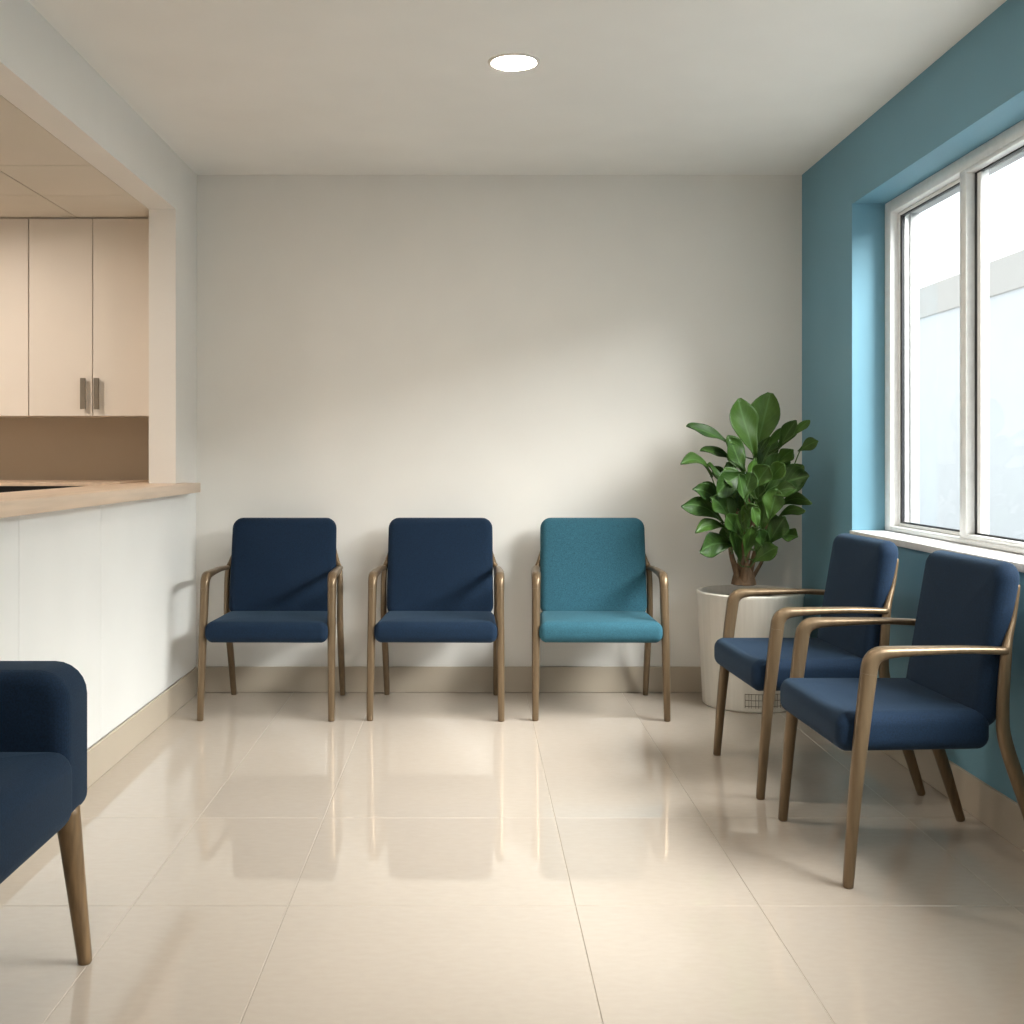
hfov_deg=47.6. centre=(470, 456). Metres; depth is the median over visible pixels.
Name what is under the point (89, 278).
upper cabinet
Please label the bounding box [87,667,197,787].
baseboard
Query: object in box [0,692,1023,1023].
floor
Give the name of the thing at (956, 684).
armchair
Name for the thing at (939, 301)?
neighbouring building
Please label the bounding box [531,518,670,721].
armchair
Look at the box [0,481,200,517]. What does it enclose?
countertop
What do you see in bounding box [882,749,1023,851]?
baseboard
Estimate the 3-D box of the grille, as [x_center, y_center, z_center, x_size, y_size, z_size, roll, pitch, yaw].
[1.297,1.067,5.074,0.200,0.063,0.031,0,0,-8]
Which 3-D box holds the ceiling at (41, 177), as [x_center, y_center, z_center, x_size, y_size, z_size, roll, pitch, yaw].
[-2.562,-1.127,4.240,2.275,0.060,2.840,0,0,0]
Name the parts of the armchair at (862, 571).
leg, leg, armrest, seat, armrest, backrest, leg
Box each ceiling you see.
[0,95,148,218]
[27,0,1006,174]
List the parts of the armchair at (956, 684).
leg, armrest, leg, seat, armrest, leg, backrest, leg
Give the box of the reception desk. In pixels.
[0,481,200,749]
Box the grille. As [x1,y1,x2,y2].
[745,694,780,708]
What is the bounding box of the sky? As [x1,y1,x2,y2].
[909,149,1023,523]
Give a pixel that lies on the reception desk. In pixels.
(99, 581)
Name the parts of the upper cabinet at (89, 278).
door, handle, handle, door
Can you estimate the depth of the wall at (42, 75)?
4.85 m
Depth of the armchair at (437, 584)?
5.29 m
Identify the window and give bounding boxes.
[885,120,1023,553]
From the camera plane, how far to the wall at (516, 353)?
5.53 m
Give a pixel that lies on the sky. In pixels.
(914, 217)
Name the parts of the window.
sash, sash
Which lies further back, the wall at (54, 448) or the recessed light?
the wall at (54, 448)
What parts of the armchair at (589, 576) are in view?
leg, armrest, leg, backrest, seat, leg, armrest, leg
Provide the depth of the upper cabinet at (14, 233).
5.31 m
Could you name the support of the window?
in the wall at (973, 93)
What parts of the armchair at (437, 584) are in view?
leg, armrest, leg, seat, backrest, leg, armrest, leg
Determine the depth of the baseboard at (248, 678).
5.52 m
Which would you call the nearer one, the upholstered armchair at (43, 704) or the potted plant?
the upholstered armchair at (43, 704)
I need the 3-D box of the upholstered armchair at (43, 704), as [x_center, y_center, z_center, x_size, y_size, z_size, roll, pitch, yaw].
[-1.208,0.694,2.130,0.753,0.857,0.944,0,0,0]
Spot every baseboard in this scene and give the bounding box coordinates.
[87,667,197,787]
[197,666,701,691]
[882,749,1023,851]
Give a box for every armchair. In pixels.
[0,661,91,965]
[197,518,345,721]
[367,518,504,721]
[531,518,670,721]
[713,533,925,799]
[778,550,1023,888]
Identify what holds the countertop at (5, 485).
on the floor
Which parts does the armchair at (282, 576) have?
leg, armrest, leg, seat, backrest, leg, armrest, leg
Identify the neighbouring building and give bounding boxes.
[920,250,1023,538]
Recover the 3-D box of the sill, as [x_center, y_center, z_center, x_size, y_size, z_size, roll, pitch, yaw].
[1.653,0.316,3.175,0.176,0.025,3.248,0,0,0]
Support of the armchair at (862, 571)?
on the floor
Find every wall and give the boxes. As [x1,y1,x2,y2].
[0,0,196,482]
[0,417,148,479]
[194,175,801,667]
[802,0,1023,802]
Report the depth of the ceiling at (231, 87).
4.12 m
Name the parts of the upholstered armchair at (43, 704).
seat, arm, leg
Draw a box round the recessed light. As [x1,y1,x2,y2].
[488,53,539,71]
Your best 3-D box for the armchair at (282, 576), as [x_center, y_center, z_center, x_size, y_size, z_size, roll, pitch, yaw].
[-0.866,0.702,5.193,0.586,0.842,0.573,0,0,1]
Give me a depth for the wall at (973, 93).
4.80 m
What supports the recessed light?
in the ceiling at (231, 87)
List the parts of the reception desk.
panel, panel, panel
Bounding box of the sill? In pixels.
[850,530,1023,572]
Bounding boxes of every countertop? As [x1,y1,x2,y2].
[0,480,148,492]
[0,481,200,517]
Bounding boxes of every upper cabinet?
[0,219,53,417]
[29,219,148,417]
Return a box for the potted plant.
[680,392,817,712]
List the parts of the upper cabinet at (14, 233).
door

